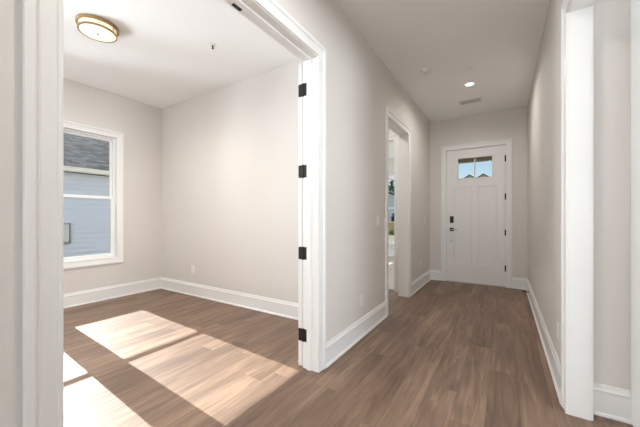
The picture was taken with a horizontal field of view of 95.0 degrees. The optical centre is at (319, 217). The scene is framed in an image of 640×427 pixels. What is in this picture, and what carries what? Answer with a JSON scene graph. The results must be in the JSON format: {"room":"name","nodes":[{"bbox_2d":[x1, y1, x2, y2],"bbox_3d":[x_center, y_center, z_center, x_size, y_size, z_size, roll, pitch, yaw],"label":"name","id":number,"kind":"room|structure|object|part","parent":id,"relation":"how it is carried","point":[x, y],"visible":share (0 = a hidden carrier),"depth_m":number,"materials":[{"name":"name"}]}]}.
{"room":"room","nodes":[
{"label":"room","id":0,"kind":"room"},
{"bbox_2d":[64,78,160,293],"bbox_3d":[-3.829,-0.325,3.332,0.150,3.050,4.250,0,0,32],"label":"wall","id":1,"kind":"structure","parent":0,"point":[140,123],"depth_m":4.60,"materials":[{"name":"paint"}]},
{"bbox_2d":[64,127,115,261],"bbox_3d":[-3.343,-0.302,4.107,0.152,1.809,0.834,0,0,32],"label":"window","id":2,"kind":"structure","parent":1,"relation":"in","point":[112,141],"depth_m":4.41,"materials":[{"name":"white plastic"}]},
{"bbox_3d":[-3.367,-0.730,4.122,0.023,0.893,0.772,0,0,32],"label":"sash","id":3,"kind":"part","parent":2,"relation":"part of","materials":[{"name":"white plastic"}]},
{"bbox_3d":[-3.346,0.130,4.109,0.025,0.882,0.772,0,0,32],"label":"sash","id":4,"kind":"part","parent":2,"relation":"part of","materials":[{"name":"clear glass"}]},
{"bbox_2d":[64,120,123,268],"bbox_3d":[-3.526,-0.302,3.652,0.024,1.968,1.958,0,0,32],"label":"trim","id":5,"kind":"structure","parent":1,"relation":"attached to","point":[119,258],"depth_m":4.41,"materials":[{"name":"paint"}]},
{"bbox_2d":[64,277,160,307],"bbox_3d":[-3.749,1.107,3.293,0.027,0.186,3.990,0,0,32],"label":"baseboard","id":6,"kind":"structure","parent":1,"relation":"attached to","point":[78,298],"depth_m":4.32,"materials":[{"name":"paint"}]},
{"bbox_2d":[0,0,429,426],"bbox_3d":[-1.103,-0.325,0.669,0.134,3.050,11.960,0,0,32],"label":"wall","id":7,"kind":"structure","parent":0,"point":[359,86],"depth_m":2.62,"materials":[{"name":"paint"}]},
{"bbox_2d":[22,0,325,426],"bbox_3d":[-0.487,-0.072,1.650,0.181,2.544,1.737,0,0,32],"label":"trim","id":8,"kind":"structure","parent":7,"relation":"attached to","point":[42,20],"depth_m":0.93,"materials":[{"name":"paint"}]},
{"bbox_3d":[-0.554,-0.072,1.692,0.024,2.544,1.737,0,0,32],"label":"casing","id":9,"kind":"part","parent":8,"relation":"part of","materials":[{"name":"paint"}]},
{"bbox_2d":[232,3,241,10],"bbox_3d":[-0.491,-1.244,1.735,0.030,0.004,0.066,0,0,32],"label":"strike plate","id":10,"kind":"object","parent":7,"relation":"attached to","point":[234,5],"visible":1,"depth_m":1.73,"materials":[{"name":"brown metal"}]},
{"bbox_2d":[298,64,306,365],"bbox_3d":[0.037,-0.022,2.681,0.104,2.425,0.777,0,0,28],"label":"door","id":11,"kind":"structure","parent":7,"relation":"in","point":[302,87],"depth_m":2.35,"materials":[{"name":"paint"}]},
{"bbox_2d":[326,301,386,367],"bbox_3d":[0.422,1.107,2.947,0.027,0.186,1.427,0,0,32],"label":"baseboard","id":12,"kind":"structure","parent":7,"relation":"attached to","point":[338,345],"depth_m":2.77,"materials":[{"name":"paint"}]},
{"bbox_2d":[360,294,362,306],"bbox_3d":[0.422,0.835,2.964,0.008,0.117,0.072,0,0,32],"label":"wall outlet","id":13,"kind":"object","parent":7,"relation":"attached to","point":[361,295],"visible":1,"depth_m":2.95,"materials":[{"name":"white plastic"}]},
{"bbox_2d":[385,107,410,315],"bbox_3d":[1.025,-0.072,4.057,0.181,2.544,1.095,0,0,32],"label":"trim","id":14,"kind":"structure","parent":7,"relation":"attached to","point":[392,122],"depth_m":4.42,"materials":[{"name":"paint"}]},
{"bbox_3d":[0.958,-0.072,4.099,0.024,2.544,1.095,0,0,32],"label":"casing","id":15,"kind":"part","parent":14,"relation":"part of","materials":[{"name":"paint"}]},
{"bbox_2d":[411,270,430,295],"bbox_3d":[1.765,1.107,5.084,0.027,0.186,1.432,0,0,32],"label":"baseboard","id":16,"kind":"structure","parent":7,"relation":"attached to","point":[423,279],"depth_m":4.98,"materials":[{"name":"paint"}]},
{"bbox_2d":[161,60,302,302],"bbox_3d":[-1.151,-0.325,4.088,3.583,3.050,0.120,0,0,32],"label":"wall","id":17,"kind":"structure","parent":0,"point":[229,154],"depth_m":4.01,"materials":[{"name":"paint"}]},
{"bbox_2d":[161,277,297,319],"bbox_3d":[-1.190,1.107,4.026,3.583,0.186,0.027,0,0,32],"label":"baseboard","id":18,"kind":"structure","parent":17,"relation":"attached to","point":[282,308],"depth_m":4.00,"materials":[{"name":"paint"}]},
{"bbox_2d":[64,0,549,157],"bbox_3d":[0.536,-1.950,1.370,11.850,0.200,15.190,0,0,32],"label":"ceiling","id":19,"kind":"structure","parent":0,"point":[162,56],"depth_m":3.21,"materials":[{"name":"paint"}]},
{"bbox_2d":[75,13,118,42],"bbox_3d":[-2.139,-1.802,2.822,0.336,0.097,0.336,0,0,32],"label":"ceiling lamp","id":20,"kind":"object","parent":19,"relation":"attached to","point":[95,27],"visible":1,"depth_m":2.76,"materials":[{"name":"white glass"}]},
{"bbox_2d":[420,67,431,74],"bbox_3d":[1.330,-1.830,3.676,0.132,0.040,0.132,0,0,32],"label":"smoke detector","id":21,"kind":"object","parent":19,"relation":"attached to","point":[427,70],"visible":1,"depth_m":3.64,"materials":[{"name":"white plastic"}]},
{"bbox_2d":[463,81,475,86],"bbox_3d":[2.074,-1.847,4.064,0.164,0.006,0.164,0,0,32],"label":"recessed light","id":22,"kind":"object","parent":19,"relation":"in","point":[468,84],"visible":1,"depth_m":4.07,"materials":[{"name":"paint"}]},
{"bbox_2d":[458,97,481,104],"bbox_3d":[2.394,-1.845,4.667,0.330,0.009,0.170,0,0,32],"label":"ceiling vent","id":23,"kind":"object","parent":19,"relation":"in","point":[475,100],"visible":1,"depth_m":4.66,"materials":[{"name":"metal"}]},
{"bbox_2d":[64,280,632,426],"bbox_3d":[0.224,1.275,-0.170,10.740,0.150,12.250,0,0,32],"label":"floor","id":24,"kind":"structure","parent":0,"point":[446,353],"depth_m":2.33,"materials":[{"name":"brown wood"}]},
{"bbox_2d":[389,256,393,289],"bbox_3d":[0.470,1.272,7.853,4.843,0.156,4.280,0,0,32],"label":"floor","id":25,"kind":"structure","parent":0,"point":[391,258],"depth_m":6.36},
{"bbox_2d":[389,158,393,249],"bbox_3d":[1.634,-0.325,9.566,4.693,3.050,0.140,0,0,32],"label":"wall","id":26,"kind":"structure","parent":0,"point":[391,160],"depth_m":9.11,"materials":[{"name":"paint"}]},
{"bbox_2d":[389,175,393,243],"bbox_3d":[2.182,-0.240,9.209,1.583,2.143,0.164,0,0,32],"label":"window","id":27,"kind":"structure","parent":26,"relation":"in","point":[391,177],"depth_m":9.13,"materials":[{"name":"white plastic"}]},
{"bbox_2d":[389,250,393,255],"bbox_3d":[1.590,1.107,9.495,4.693,0.186,0.027,0,0,32],"label":"baseboard","id":28,"kind":"structure","parent":26,"relation":"attached to","point":[391,252],"depth_m":9.10,"materials":[{"name":"paint"}]},
{"bbox_2d":[430,106,527,277],"bbox_3d":[2.816,-0.325,5.352,1.791,3.050,0.140,0,0,32],"label":"wall","id":29,"kind":"structure","parent":0,"point":[510,123],"depth_m":5.12,"materials":[{"name":"paint"}]},
{"bbox_2d":[430,270,440,280],"bbox_3d":[2.213,1.107,5.632,0.204,0.186,0.027,0,0,32],"label":"baseboard","id":30,"kind":"structure","parent":29,"relation":"attached to","point":[434,274],"depth_m":5.63,"materials":[{"name":"paint"}]},
{"bbox_2d":[447,145,505,285],"bbox_3d":[2.792,-0.024,5.279,0.950,2.446,0.110,0,0,32],"label":"door","id":31,"kind":"structure","parent":29,"relation":"in","point":[476,232],"depth_m":5.26,"materials":[{"name":"paint"}]},
{"bbox_3d":[2.800,-0.901,5.303,0.594,0.416,0.062,0,0,32],"label":"lite frame","id":32,"kind":"part","parent":31,"relation":"part of","materials":[{"name":"paint"}]},
{"bbox_2d":[441,138,511,287],"bbox_3d":[2.821,-0.075,5.335,1.137,2.550,0.164,0,0,32],"label":"trim","id":33,"kind":"structure","parent":29,"relation":"attached to","point":[507,142],"depth_m":5.13,"materials":[{"name":"paint"}]},
{"bbox_2d":[512,277,527,289],"bbox_3d":[3.354,1.107,4.915,0.212,0.186,0.027,0,0,32],"label":"baseboard","id":34,"kind":"structure","parent":29,"relation":"attached to","point":[517,283],"depth_m":4.92,"materials":[{"name":"paint"}]},
{"bbox_2d":[528,0,562,363],"bbox_3d":[1.670,-0.325,1.939,0.102,3.050,6.860,0,0,32],"label":"wall","id":35,"kind":"structure","parent":0,"point":[544,104],"depth_m":2.70,"materials":[{"name":"paint"}]},
{"bbox_2d":[526,279,560,404],"bbox_3d":[2.496,1.107,3.375,0.027,0.186,3.548,0,0,32],"label":"baseboard","id":36,"kind":"structure","parent":35,"relation":"attached to","point":[553,361],"depth_m":2.52,"materials":[{"name":"paint"}]},
{"bbox_2d":[556,320,558,338],"bbox_3d":[1.724,0.815,2.129,0.008,0.117,0.072,0,0,32],"label":"wall outlet","id":37,"kind":"object","parent":35,"relation":"attached to","point":[557,323],"visible":1,"depth_m":2.11,"materials":[{"name":"white plastic"}]},
{"bbox_2d":[561,0,594,420],"bbox_3d":[1.142,-0.072,1.098,0.149,2.544,1.748,0,0,32],"label":"trim","id":38,"kind":"structure","parent":35,"relation":"attached to","point":[577,16],"depth_m":1.76,"materials":[{"name":"paint"}]},
{"bbox_3d":[1.089,-0.072,1.132,0.024,2.544,1.748,0,0,32],"label":"casing","id":39,"kind":"part","parent":38,"relation":"part of","materials":[{"name":"paint"}]},
{"bbox_3d":[1.195,-0.072,1.065,0.024,2.544,1.748,0,0,32],"label":"casing","id":40,"kind":"part","parent":38,"relation":"part of","materials":[{"name":"paint"}]},
{"bbox_2d":[594,0,630,389],"bbox_3d":[3.840,-0.325,0.535,5.066,3.050,0.140,0,0,32],"label":"wall","id":41,"kind":"structure","parent":0,"point":[612,18],"depth_m":1.76,"materials":[{"name":"paint"}]},
{"bbox_2d":[594,382,631,424],"bbox_3d":[1.737,1.107,1.757,0.206,0.186,0.027,0,0,32],"label":"baseboard","id":42,"kind":"structure","parent":41,"relation":"attached to","point":[614,403],"depth_m":1.75,"materials":[{"name":"paint"}]},
{"bbox_3d":[-0.631,-0.325,5.958,4.693,3.050,0.140,0,0,32],"label":"wall","id":43,"kind":"structure","parent":0,"visible":0},
{"bbox_2d":[389,134,397,292],"bbox_3d":[0.893,-0.072,5.001,1.006,2.544,0.187,0,0,32],"label":"trim","id":44,"kind":"structure","parent":43,"relation":"attached to","point":[393,138],"depth_m":4.71,"materials":[{"name":"paint"}]},
{"bbox_3d":[1.849,-0.325,1.590,0.160,3.050,0.190,0,0,32],"label":"wall","id":45,"kind":"structure","parent":0,"visible":0},
{"bbox_2d":[631,0,639,426],"bbox_3d":[1.814,-0.080,1.600,0.114,2.560,0.210,0,0,32],"label":"trim","id":46,"kind":"structure","parent":45,"relation":"attached to","point":[635,4],"depth_m":1.65,"materials":[{"name":"paint"}]},
{"label":"outside","id":47,"kind":"structure","parent":0,"visible":0},
{"bbox_3d":[22.358,1.480,45.001,130.000,0.240,180.000,0,0,32],"label":"lawn","id":48,"kind":"structure","parent":47,"visible":0},
{"bbox_2d":[64,133,109,257],"bbox_3d":[-10.306,-1.170,9.425,9.520,5.060,21.600,0,0,32],"label":"neighbouring house","id":49,"kind":"structure","parent":48,"relation":"on","point":[86,160],"depth_m":7.95,"materials":[{"name":"blue-gray siding"},{"name":"asphalt shingle"},{"name":"white trim"}]},
{"bbox_2d":[64,223,70,243],"bbox_3d":[-6.476,0.400,7.362,0.130,0.520,0.340,0,0,32],"label":"utility box","id":50,"kind":"object","parent":49,"relation":"attached to","point":[67,226],"visible":0.49,"depth_m":7.43,"materials":[{"name":"white plastic"}]},
{"bbox_2d":[389,191,393,221],"bbox_3d":[9.262,-1.030,37.875,9.240,4.780,8.600,0,0,32],"label":"house","id":51,"kind":"structure","parent":48,"relation":"on","point":[391,193],"depth_m":33.79,"materials":[{"name":"white"}]},
{"bbox_2d":[389,180,393,190],"bbox_3d":[11.791,-2.942,45.748,6.108,8.604,6.044,0,0,32],"label":"tree","id":52,"kind":"object","parent":48,"relation":"on","point":[391,187],"visible":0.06,"depth_m":45.00,"materials":[{"name":"green plant"}]},
{"bbox_2d":[389,222,393,230],"bbox_3d":[6.939,0.868,28.724,3.200,0.905,1.030,0,0,32],"label":"stack","id":53,"kind":"object","parent":48,"relation":"on","point":[391,224],"visible":0.05,"depth_m":28.16,"materials":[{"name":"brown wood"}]},
{"bbox_2d":[458,156,491,163],"bbox_3d":[4.693,-0.080,5.614,4.423,2.880,2.300,0,0,32],"label":"porch","id":54,"kind":"object","parent":48,"relation":"on","point":[480,159],"visible":0.02,"depth_m":7.06,"materials":[{"name":"concrete"}]},
{"bbox_2d":[465,174,488,177],"bbox_3d":[30.439,-3.255,56.458,4.640,9.230,8.600,0,0,32],"label":"house","id":55,"kind":"structure","parent":48,"relation":"on","point":[469,175],"depth_m":52.71,"materials":[{"name":"beige"}]}
]}

